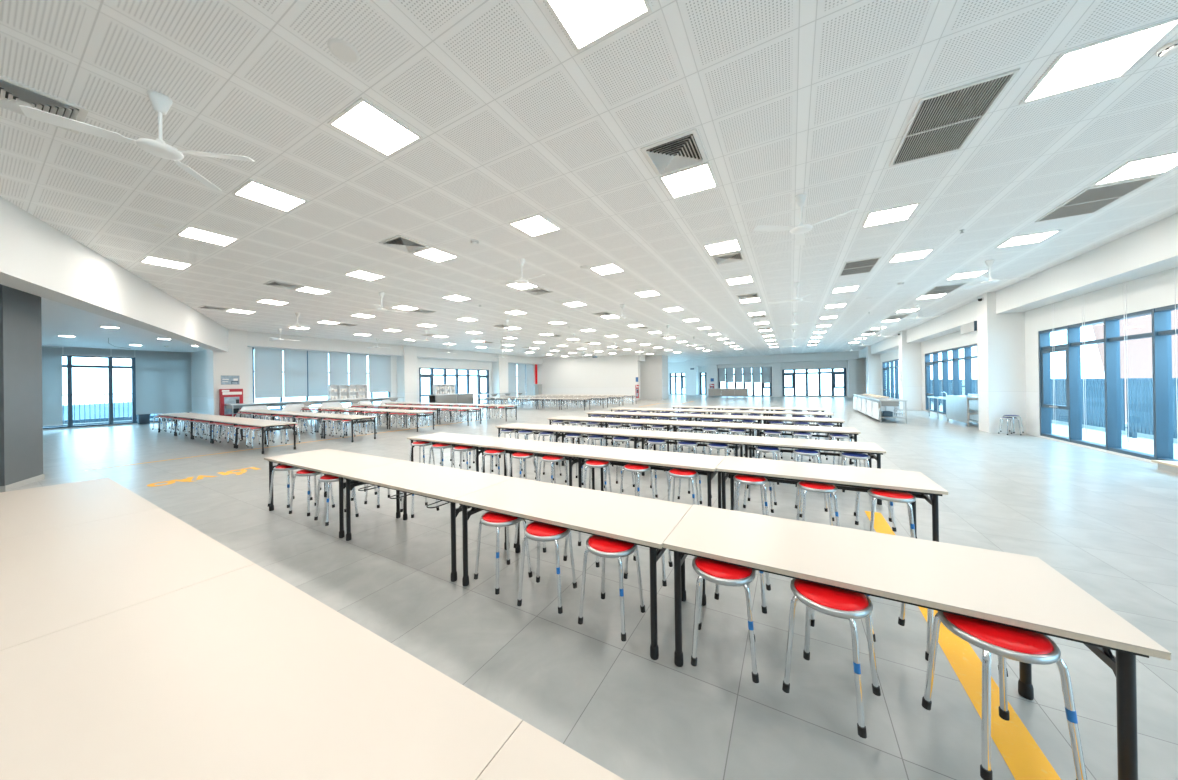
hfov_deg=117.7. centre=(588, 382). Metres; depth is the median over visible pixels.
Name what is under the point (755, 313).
recessed light
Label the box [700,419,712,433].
round stool
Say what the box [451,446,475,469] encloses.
round stool
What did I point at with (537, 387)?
tall cabinet
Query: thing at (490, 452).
round stool
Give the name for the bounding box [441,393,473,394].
countertop
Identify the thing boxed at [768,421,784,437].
round stool
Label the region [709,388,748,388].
countertop
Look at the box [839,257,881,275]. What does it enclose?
ceiling vent
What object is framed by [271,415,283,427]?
round stool
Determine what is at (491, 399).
stools
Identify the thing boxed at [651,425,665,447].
round stool
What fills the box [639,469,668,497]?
round stool
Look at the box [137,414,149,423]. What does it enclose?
box
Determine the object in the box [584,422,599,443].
round stool
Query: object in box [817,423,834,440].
round stool
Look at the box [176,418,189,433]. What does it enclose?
round stool
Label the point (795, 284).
ceiling fan
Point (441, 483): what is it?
folding table
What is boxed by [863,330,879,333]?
ceiling vent
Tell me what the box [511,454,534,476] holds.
round stool
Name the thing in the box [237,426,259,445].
round stool
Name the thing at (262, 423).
folding table
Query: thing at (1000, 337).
column
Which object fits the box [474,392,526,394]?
countertop
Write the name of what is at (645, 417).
round stool
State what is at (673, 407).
folding table
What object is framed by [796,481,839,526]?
round stool
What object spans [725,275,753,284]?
recessed light
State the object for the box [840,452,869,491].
round stool
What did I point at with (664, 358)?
wall
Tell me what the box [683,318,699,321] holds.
recessed light
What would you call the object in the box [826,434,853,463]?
round stool
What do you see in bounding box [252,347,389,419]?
window
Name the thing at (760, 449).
round stool
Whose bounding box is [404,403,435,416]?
folding table
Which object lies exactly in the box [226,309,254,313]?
recessed light
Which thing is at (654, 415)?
folding table
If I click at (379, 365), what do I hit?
roller blind
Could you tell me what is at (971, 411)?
basin
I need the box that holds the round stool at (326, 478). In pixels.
[314,475,358,525]
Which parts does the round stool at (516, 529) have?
leg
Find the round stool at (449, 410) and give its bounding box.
[447,410,458,421]
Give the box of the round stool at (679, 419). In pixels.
[676,418,689,432]
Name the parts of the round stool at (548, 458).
leg, leg, leg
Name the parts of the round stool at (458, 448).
leg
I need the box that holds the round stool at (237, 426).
[233,425,249,444]
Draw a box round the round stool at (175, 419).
[170,418,187,432]
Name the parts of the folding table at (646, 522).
leg, leg, rail, leg, leg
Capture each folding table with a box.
[0,477,158,539]
[0,508,254,650]
[0,564,521,779]
[157,412,201,435]
[173,414,220,438]
[190,416,242,442]
[209,418,265,447]
[233,420,297,453]
[239,409,272,418]
[254,410,293,431]
[264,449,404,537]
[271,411,316,434]
[293,413,345,437]
[301,406,335,422]
[319,407,355,424]
[321,414,377,441]
[339,408,378,424]
[339,461,514,581]
[348,404,378,414]
[361,409,404,428]
[365,404,399,417]
[386,405,423,421]
[387,410,435,431]
[390,402,415,409]
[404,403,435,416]
[407,432,508,475]
[412,406,450,423]
[427,403,460,416]
[439,407,482,425]
[450,404,487,419]
[454,478,691,659]
[477,404,517,420]
[477,721,623,779]
[478,438,596,489]
[495,423,575,464]
[515,398,542,408]
[537,398,562,409]
[547,416,612,444]
[557,397,579,406]
[558,426,651,474]
[561,398,590,410]
[573,446,725,508]
[580,397,608,407]
[586,411,643,429]
[597,396,621,405]
[603,418,676,451]
[609,407,660,429]
[611,395,634,403]
[636,412,697,438]
[638,430,744,481]
[655,408,708,432]
[663,504,1170,779]
[670,421,755,456]
[672,406,720,420]
[693,414,762,442]
[707,410,767,432]
[716,456,948,541]
[717,406,769,422]
[741,436,885,504]
[754,424,860,466]
[762,416,844,440]
[767,411,833,439]
[769,407,826,415]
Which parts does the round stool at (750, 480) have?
leg, leg, leg, leg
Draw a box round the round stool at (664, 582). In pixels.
[624,549,672,586]
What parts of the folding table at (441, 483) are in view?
leg, rail, leg, leg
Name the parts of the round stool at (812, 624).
leg, leg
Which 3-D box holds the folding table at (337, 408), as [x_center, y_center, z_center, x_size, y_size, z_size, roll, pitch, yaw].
[-11.711,1.550,16.603,1.797,0.720,0.800,-1,0,30]
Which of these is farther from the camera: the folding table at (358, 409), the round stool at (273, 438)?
the folding table at (358, 409)
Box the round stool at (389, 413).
[388,413,400,426]
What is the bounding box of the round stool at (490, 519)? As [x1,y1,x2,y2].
[474,511,532,594]
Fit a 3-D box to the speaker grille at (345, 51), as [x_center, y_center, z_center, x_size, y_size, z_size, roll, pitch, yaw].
[-1.957,-2.637,2.843,0.170,0.003,0.170,-1,0,30]
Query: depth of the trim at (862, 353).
31.88 m
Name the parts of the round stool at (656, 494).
leg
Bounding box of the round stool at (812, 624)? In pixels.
[810,595,875,641]
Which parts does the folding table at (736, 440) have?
rail, leg, leg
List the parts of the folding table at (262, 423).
leg, leg, rail, leg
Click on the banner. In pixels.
(535, 364)
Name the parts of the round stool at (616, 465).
leg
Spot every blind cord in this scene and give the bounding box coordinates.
[1052,303,1055,428]
[1082,304,1085,433]
[1123,282,1128,441]
[1174,266,1177,450]
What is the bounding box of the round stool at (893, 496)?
[868,489,915,537]
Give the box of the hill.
[64,402,181,419]
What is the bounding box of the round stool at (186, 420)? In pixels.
[179,419,197,434]
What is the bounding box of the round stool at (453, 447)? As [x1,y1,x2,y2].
[450,447,464,464]
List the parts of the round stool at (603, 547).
leg, leg, leg, leg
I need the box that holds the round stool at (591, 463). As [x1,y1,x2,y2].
[584,460,611,491]
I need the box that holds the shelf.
[879,409,904,417]
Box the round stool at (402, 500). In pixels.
[400,492,438,517]
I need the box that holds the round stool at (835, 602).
[782,578,880,738]
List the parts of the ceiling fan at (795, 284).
blade, motor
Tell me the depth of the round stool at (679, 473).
4.16 m
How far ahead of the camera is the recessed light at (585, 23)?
2.59 m
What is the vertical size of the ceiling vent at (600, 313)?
0.034 m
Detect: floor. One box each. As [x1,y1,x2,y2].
[0,395,1177,779]
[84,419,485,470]
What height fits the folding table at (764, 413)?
0.720 m
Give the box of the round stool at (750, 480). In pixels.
[733,475,768,515]
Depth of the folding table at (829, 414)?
10.74 m
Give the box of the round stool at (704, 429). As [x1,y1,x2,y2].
[702,428,717,452]
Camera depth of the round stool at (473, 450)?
6.76 m
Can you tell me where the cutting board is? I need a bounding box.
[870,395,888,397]
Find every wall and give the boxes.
[43,346,191,430]
[191,350,207,413]
[247,347,534,420]
[537,355,637,399]
[638,361,640,399]
[640,355,661,399]
[662,355,667,399]
[668,362,706,394]
[706,359,707,395]
[718,359,864,396]
[865,267,1177,463]
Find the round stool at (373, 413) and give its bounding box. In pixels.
[369,412,381,425]
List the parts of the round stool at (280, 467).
leg, leg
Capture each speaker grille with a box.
[151,223,166,227]
[331,42,356,61]
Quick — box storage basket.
[881,411,892,416]
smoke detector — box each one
[471,239,478,244]
[1156,39,1177,56]
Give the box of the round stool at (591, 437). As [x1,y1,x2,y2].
[586,435,604,459]
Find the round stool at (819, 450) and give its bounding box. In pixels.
[796,450,821,463]
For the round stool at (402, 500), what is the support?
hanging from the folding table at (441, 483)
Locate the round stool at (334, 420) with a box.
[329,419,344,436]
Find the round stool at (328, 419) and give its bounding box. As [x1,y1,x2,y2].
[320,418,336,434]
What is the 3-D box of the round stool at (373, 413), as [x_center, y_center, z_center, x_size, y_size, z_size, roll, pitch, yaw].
[-8.707,1.470,14.489,0.346,0.521,0.346,-1,0,34]
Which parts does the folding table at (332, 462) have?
leg, rail, leg, leg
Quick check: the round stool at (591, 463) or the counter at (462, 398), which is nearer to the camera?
the round stool at (591, 463)
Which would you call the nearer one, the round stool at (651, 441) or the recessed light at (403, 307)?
the round stool at (651, 441)
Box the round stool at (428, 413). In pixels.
[422,412,434,425]
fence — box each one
[931,379,964,404]
[972,378,1131,436]
[1127,378,1177,438]
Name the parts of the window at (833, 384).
sash, sash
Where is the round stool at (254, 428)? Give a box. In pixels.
[247,427,268,448]
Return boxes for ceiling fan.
[19,90,254,190]
[270,329,299,340]
[273,313,302,328]
[360,292,405,312]
[367,339,385,347]
[410,330,432,341]
[488,258,543,289]
[491,319,513,332]
[604,304,633,320]
[656,325,679,336]
[753,194,858,244]
[768,282,813,304]
[776,312,809,326]
[865,327,883,337]
[904,305,943,321]
[962,259,1031,289]
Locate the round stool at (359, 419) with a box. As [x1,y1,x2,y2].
[353,419,368,433]
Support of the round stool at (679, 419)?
hanging from the folding table at (654, 415)
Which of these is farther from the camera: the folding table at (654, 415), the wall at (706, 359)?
the wall at (706, 359)
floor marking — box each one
[147,475,216,486]
[218,467,259,474]
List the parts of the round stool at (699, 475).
leg, leg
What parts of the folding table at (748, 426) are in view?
rail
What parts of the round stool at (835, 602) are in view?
leg, leg, leg, leg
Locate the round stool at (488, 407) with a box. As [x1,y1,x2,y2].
[487,407,496,417]
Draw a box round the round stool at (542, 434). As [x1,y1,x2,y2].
[538,432,554,441]
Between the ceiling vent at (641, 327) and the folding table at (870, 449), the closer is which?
the folding table at (870, 449)
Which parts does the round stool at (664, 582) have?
leg, leg, leg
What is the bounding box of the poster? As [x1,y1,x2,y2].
[221,375,239,384]
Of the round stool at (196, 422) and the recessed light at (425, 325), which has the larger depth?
the recessed light at (425, 325)
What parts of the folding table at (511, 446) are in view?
leg, rail, leg, leg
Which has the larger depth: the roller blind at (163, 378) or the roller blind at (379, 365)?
the roller blind at (379, 365)
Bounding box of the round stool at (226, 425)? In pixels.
[219,424,241,442]
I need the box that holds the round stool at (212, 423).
[205,422,225,439]
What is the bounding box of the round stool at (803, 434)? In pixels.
[791,432,812,460]
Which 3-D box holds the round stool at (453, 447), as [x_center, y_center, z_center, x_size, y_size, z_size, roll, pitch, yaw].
[-2.780,1.374,7.237,0.348,0.527,0.346,-1,0,17]
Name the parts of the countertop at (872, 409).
skirt panel, skirt panel, skirt panel, skirt panel, skirt panel, leg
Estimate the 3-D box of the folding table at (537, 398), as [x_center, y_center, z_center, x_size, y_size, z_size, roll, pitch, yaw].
[-2.528,1.434,23.970,1.897,0.720,0.780,-1,0,30]
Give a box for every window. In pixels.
[43,355,188,428]
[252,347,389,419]
[419,368,488,408]
[670,373,684,393]
[700,372,706,393]
[718,367,771,395]
[782,368,846,395]
[882,359,899,403]
[925,344,977,421]
[1038,304,1177,460]
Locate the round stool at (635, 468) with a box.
[620,464,654,498]
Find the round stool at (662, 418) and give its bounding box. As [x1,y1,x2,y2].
[656,417,670,430]
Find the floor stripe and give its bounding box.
[865,511,1060,779]
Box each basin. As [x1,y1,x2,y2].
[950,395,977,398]
[968,409,978,413]
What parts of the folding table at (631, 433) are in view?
rail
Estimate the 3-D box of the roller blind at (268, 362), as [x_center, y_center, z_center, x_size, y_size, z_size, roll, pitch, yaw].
[-16.148,-0.470,17.957,0.060,2.510,1.125,-1,0,30]
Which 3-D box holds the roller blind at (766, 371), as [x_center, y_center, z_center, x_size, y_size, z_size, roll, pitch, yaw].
[19.188,-0.806,38.468,0.870,1.760,0.060,-1,0,30]
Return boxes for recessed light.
[139,256,192,269]
[176,226,238,246]
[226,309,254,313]
[232,179,307,211]
[256,299,287,304]
[294,286,331,294]
[318,321,339,323]
[327,97,422,156]
[344,270,385,280]
[350,314,375,317]
[384,329,401,331]
[391,305,418,310]
[412,247,457,262]
[417,324,436,326]
[441,294,471,301]
[457,318,476,321]
[504,310,526,314]
[506,283,538,289]
[509,214,560,236]
[543,0,651,52]
[547,321,565,324]
[562,301,586,306]
[589,263,624,274]
[600,315,618,318]
[627,324,643,326]
[634,290,660,297]
[659,162,717,198]
[663,307,683,311]
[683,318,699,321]
[703,239,741,255]
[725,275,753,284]
[739,297,760,303]
[747,311,765,315]
[754,321,769,324]
[820,315,837,318]
[824,303,846,308]
[832,285,859,292]
[862,202,920,227]
[882,319,900,321]
[888,249,933,262]
[895,308,920,312]
[915,293,947,299]
[946,270,988,279]
[996,230,1060,247]
[1019,17,1177,104]
[1091,152,1177,185]
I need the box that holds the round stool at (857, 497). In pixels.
[854,491,896,531]
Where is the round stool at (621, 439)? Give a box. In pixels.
[612,437,630,465]
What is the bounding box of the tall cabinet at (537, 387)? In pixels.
[534,384,541,396]
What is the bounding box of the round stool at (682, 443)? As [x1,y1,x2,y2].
[677,441,697,453]
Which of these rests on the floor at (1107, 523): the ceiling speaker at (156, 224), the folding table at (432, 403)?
the folding table at (432, 403)
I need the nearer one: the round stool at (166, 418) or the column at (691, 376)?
the round stool at (166, 418)
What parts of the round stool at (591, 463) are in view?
leg, leg, leg, leg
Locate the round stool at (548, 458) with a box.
[538,455,568,485]
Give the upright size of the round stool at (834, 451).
0.527 m
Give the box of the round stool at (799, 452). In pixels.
[793,449,819,486]
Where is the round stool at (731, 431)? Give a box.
[728,429,745,455]
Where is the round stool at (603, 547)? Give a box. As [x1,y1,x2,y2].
[578,535,644,641]
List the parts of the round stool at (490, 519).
leg, leg, leg, leg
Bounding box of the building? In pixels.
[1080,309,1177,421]
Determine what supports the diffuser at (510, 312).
attached to the recessed light at (515, 312)
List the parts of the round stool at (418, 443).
leg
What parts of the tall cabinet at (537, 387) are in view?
door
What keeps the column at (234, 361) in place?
attached to the wall at (421, 362)
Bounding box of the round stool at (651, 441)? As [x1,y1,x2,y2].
[647,439,665,450]
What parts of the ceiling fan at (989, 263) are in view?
blade, blade, motor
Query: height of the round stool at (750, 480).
0.527 m
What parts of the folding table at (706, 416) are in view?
rail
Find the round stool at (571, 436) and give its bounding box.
[565,434,582,443]
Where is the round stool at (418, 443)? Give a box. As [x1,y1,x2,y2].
[409,441,434,464]
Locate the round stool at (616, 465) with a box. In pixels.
[604,465,634,491]
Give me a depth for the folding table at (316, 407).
17.30 m
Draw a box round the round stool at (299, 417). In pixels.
[295,416,306,430]
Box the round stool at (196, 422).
[193,420,209,436]
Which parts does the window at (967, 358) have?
sash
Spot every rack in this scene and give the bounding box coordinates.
[327,385,367,399]
[433,384,454,394]
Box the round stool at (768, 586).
[714,571,770,613]
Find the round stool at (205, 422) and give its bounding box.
[200,421,216,438]
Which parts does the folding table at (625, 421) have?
rail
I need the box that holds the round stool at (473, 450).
[459,450,474,467]
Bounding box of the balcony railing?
[63,393,182,424]
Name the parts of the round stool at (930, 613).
leg, leg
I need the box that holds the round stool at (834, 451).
[833,451,860,466]
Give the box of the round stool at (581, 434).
[580,434,595,445]
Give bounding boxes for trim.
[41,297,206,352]
[247,331,402,355]
[417,347,497,361]
[508,355,542,364]
[638,355,644,361]
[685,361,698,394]
[687,359,705,366]
[707,351,858,364]
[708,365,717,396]
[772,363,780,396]
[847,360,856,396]
[859,348,865,358]
[871,334,898,353]
[906,300,976,342]
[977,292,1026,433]
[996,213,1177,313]
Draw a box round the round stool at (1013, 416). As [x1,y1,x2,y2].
[1000,415,1023,432]
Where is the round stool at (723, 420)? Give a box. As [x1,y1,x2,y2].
[718,419,734,434]
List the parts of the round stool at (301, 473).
leg, leg, leg, leg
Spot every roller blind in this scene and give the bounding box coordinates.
[42,346,62,425]
[64,347,109,356]
[112,349,133,357]
[135,350,190,414]
[254,347,282,397]
[283,349,306,396]
[308,351,328,396]
[329,352,347,384]
[349,353,366,384]
[368,354,390,392]
[508,363,516,397]
[517,364,525,395]
[526,364,533,396]
[719,368,725,381]
[726,368,733,381]
[735,368,742,381]
[744,367,751,381]
[753,367,760,382]
[762,367,770,382]
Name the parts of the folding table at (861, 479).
leg, leg, rail, leg, leg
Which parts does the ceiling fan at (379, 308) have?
blade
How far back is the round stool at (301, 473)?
4.46 m
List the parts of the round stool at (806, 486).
leg, leg, leg, leg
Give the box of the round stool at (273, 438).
[272,426,288,442]
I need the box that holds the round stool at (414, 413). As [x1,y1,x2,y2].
[413,413,425,425]
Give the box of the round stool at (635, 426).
[628,424,645,446]
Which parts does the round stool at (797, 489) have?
leg, leg, leg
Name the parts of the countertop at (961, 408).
panel, panel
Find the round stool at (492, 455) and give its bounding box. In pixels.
[481,455,496,471]
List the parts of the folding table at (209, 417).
leg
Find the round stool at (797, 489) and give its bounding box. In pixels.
[795,486,833,520]
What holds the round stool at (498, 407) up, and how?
hanging from the folding table at (489, 405)
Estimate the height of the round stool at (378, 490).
0.527 m
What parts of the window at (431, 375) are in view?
sash, sash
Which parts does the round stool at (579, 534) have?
leg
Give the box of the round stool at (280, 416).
[278,415,289,428]
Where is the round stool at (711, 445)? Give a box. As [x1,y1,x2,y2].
[707,443,729,477]
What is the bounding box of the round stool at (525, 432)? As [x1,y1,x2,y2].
[517,430,534,439]
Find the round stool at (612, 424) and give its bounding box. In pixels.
[607,423,622,444]
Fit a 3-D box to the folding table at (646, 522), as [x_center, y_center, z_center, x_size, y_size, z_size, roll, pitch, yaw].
[-0.166,1.373,2.972,1.857,0.750,0.790,-1,0,30]
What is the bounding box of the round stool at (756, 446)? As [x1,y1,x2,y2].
[755,446,777,459]
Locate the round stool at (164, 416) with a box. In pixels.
[160,416,173,430]
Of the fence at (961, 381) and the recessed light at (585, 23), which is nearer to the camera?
the recessed light at (585, 23)
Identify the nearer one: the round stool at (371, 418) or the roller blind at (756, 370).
the round stool at (371, 418)
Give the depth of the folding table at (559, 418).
9.95 m
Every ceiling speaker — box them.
[149,222,168,227]
[327,38,359,63]
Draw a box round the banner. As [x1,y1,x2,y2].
[535,364,537,383]
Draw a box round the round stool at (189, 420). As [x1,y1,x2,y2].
[186,420,205,435]
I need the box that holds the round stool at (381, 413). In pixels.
[377,412,388,425]
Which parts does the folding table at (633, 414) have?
rail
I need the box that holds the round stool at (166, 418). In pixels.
[164,417,178,431]
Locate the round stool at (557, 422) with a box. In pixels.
[551,421,564,440]
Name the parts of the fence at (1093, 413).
post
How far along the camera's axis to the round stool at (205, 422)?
11.43 m
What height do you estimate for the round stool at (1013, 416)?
0.527 m
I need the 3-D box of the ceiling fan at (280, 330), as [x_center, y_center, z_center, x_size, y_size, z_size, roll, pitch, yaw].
[-14.176,-2.187,16.392,1.207,0.518,1.230,-1,0,30]
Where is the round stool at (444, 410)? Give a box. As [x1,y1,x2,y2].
[439,409,450,421]
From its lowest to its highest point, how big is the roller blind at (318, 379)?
2.510 m
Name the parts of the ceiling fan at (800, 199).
blade, blade, motor, blade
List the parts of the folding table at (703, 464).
leg, leg, rail, leg, leg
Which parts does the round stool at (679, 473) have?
leg, leg, leg, leg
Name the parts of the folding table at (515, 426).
rail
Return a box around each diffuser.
[298,287,328,293]
[347,271,381,279]
[393,306,417,309]
[444,295,468,300]
[458,318,474,320]
[506,311,524,314]
[565,302,584,306]
[636,291,658,296]
[740,298,759,302]
[826,304,844,307]
[897,309,916,312]
[918,294,944,298]
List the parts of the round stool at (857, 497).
leg, leg, leg, leg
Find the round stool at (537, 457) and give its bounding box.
[535,457,561,480]
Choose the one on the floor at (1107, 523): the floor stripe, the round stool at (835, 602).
the floor stripe
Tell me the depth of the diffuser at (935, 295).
11.63 m
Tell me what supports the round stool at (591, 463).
hanging from the folding table at (703, 464)
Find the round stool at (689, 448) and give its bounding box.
[688,442,705,454]
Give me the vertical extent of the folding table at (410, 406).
0.720 m
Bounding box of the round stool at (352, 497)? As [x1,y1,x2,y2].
[351,484,376,500]
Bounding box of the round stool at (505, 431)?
[499,429,515,438]
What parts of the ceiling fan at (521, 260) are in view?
blade, motor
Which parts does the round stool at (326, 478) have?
leg, leg, leg, leg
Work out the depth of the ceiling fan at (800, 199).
5.15 m
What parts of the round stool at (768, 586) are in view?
leg, leg, leg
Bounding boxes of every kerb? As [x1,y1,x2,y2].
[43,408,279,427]
[886,392,1176,442]
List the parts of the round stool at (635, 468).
leg, leg, leg, leg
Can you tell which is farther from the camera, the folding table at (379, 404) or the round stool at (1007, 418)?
the folding table at (379, 404)
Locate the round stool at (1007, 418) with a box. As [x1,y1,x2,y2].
[998,417,1021,434]
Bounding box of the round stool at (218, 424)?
[214,423,231,441]
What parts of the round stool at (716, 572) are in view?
leg, leg, leg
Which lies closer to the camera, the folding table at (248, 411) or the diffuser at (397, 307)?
the diffuser at (397, 307)
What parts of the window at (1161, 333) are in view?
sash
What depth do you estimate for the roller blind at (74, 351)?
16.50 m
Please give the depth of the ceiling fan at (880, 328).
18.35 m
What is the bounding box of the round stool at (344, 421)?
[340,420,354,437]
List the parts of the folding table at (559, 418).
rail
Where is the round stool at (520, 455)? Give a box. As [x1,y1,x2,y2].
[509,452,537,480]
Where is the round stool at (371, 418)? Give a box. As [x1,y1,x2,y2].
[361,418,376,434]
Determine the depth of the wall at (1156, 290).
9.21 m
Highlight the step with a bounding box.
[1151,460,1177,474]
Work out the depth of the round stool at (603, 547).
2.33 m
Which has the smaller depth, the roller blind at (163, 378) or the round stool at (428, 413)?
the round stool at (428, 413)
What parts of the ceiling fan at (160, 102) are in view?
blade, motor, blade, blade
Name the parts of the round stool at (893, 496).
leg, leg, leg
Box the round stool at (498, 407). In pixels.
[496,407,505,418]
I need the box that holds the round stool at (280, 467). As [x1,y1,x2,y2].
[268,465,312,507]
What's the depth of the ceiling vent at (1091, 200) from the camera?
5.36 m
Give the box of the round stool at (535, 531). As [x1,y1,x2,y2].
[517,522,576,613]
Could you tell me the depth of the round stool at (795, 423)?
8.79 m
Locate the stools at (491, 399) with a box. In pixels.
[478,395,635,407]
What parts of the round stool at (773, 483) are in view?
leg, leg, leg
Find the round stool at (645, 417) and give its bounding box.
[639,416,653,430]
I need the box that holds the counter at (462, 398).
[429,393,473,408]
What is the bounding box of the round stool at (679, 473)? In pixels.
[668,469,698,504]
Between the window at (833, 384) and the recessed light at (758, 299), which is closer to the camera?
the recessed light at (758, 299)
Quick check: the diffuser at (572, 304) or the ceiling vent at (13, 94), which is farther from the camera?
the diffuser at (572, 304)
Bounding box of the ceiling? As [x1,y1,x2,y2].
[0,0,1177,362]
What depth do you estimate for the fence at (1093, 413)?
11.34 m
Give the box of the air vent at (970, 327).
[960,321,976,334]
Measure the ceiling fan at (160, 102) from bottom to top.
0.518 m
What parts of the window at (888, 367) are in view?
sash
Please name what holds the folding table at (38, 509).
on the floor at (1107, 523)
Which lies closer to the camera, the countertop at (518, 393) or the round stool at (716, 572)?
the round stool at (716, 572)
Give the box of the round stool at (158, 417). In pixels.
[152,416,169,429]
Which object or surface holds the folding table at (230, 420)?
on the floor at (1107, 523)
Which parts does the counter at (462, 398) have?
panel, panel, panel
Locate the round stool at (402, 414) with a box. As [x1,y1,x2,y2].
[396,413,408,427]
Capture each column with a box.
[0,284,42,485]
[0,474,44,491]
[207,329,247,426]
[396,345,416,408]
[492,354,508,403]
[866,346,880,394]
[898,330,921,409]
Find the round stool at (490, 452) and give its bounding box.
[482,449,508,476]
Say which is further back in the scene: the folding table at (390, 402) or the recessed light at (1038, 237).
the folding table at (390, 402)
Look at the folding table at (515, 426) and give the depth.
8.17 m
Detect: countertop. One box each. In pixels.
[225,397,404,404]
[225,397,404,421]
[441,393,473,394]
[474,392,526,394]
[474,392,526,403]
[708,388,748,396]
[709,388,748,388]
[853,394,906,400]
[853,394,906,423]
[927,392,978,426]
[927,396,968,399]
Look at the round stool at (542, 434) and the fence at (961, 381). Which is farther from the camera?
the fence at (961, 381)
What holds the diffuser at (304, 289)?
attached to the recessed light at (305, 288)
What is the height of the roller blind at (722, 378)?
1.560 m
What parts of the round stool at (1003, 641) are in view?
leg, leg, leg, leg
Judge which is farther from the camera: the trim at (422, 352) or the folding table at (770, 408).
the trim at (422, 352)
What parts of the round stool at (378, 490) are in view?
leg, leg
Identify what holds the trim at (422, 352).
attached to the wall at (421, 362)
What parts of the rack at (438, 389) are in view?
panel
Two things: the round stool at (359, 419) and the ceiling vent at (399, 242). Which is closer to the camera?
the ceiling vent at (399, 242)
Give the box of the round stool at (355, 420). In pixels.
[344,420,357,432]
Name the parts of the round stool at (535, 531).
leg, leg, leg, leg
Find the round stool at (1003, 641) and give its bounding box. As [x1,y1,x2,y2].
[922,611,1086,779]
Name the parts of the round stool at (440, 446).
leg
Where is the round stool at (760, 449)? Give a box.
[756,446,779,484]
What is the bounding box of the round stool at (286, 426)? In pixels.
[281,424,299,443]
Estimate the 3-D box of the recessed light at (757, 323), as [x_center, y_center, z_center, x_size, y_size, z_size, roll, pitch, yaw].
[8.035,-2.755,16.557,0.630,0.012,0.630,-1,0,30]
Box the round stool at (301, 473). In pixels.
[289,469,334,515]
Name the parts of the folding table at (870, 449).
leg, rail, leg, leg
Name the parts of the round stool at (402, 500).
leg, leg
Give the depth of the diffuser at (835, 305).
12.91 m
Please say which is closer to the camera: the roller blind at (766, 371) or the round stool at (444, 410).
the round stool at (444, 410)
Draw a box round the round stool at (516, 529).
[514,521,545,552]
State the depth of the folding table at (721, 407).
13.12 m
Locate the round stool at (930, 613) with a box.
[898,603,1007,676]
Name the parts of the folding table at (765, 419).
rail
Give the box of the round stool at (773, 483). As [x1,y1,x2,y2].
[743,482,776,512]
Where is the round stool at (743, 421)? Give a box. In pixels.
[741,420,756,435]
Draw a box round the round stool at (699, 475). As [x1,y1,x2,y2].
[677,475,711,503]
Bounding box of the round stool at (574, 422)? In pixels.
[567,421,581,441]
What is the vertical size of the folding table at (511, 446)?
0.750 m
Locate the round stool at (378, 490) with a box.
[364,484,401,507]
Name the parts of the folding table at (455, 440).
leg, rail, leg, leg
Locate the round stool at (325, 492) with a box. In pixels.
[320,474,326,493]
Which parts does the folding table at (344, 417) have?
leg, rail, leg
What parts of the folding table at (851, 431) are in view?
rail, leg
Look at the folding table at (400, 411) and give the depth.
13.72 m
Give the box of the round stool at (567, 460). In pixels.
[565,460,591,484]
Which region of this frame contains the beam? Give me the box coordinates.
[0,196,227,351]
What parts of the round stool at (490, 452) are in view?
leg, leg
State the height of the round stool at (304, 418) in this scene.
0.527 m
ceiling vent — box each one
[0,75,88,133]
[198,305,229,310]
[263,280,302,289]
[335,323,355,326]
[379,235,429,252]
[410,309,435,313]
[494,325,511,327]
[522,287,551,294]
[592,312,612,315]
[633,326,648,328]
[641,128,707,175]
[710,250,744,264]
[736,293,758,299]
[749,314,766,318]
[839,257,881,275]
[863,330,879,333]
[884,314,909,319]
[889,68,1019,166]
[922,283,965,295]
[1035,174,1161,222]
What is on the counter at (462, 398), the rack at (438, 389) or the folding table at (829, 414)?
the rack at (438, 389)
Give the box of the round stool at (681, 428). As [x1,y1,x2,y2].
[678,427,692,450]
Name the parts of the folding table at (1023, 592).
leg, leg, rail, leg, leg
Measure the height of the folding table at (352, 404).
0.720 m
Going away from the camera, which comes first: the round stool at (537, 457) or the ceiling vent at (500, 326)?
the round stool at (537, 457)
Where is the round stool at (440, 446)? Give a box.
[429,443,454,467]
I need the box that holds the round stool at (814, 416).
[813,416,827,434]
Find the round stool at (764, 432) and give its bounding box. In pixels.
[763,431,782,458]
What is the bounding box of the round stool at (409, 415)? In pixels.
[406,414,418,428]
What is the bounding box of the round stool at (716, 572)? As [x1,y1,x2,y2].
[691,556,758,682]
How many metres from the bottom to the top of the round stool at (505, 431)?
0.527 m
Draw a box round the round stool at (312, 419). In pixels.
[311,418,320,433]
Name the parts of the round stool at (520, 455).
leg, leg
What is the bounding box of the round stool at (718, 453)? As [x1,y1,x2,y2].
[717,445,734,456]
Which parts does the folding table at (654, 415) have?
rail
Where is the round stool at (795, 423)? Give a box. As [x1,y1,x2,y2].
[793,422,808,438]
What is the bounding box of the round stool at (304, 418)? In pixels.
[301,417,314,432]
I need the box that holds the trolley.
[894,408,902,415]
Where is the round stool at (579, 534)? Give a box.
[563,532,599,567]

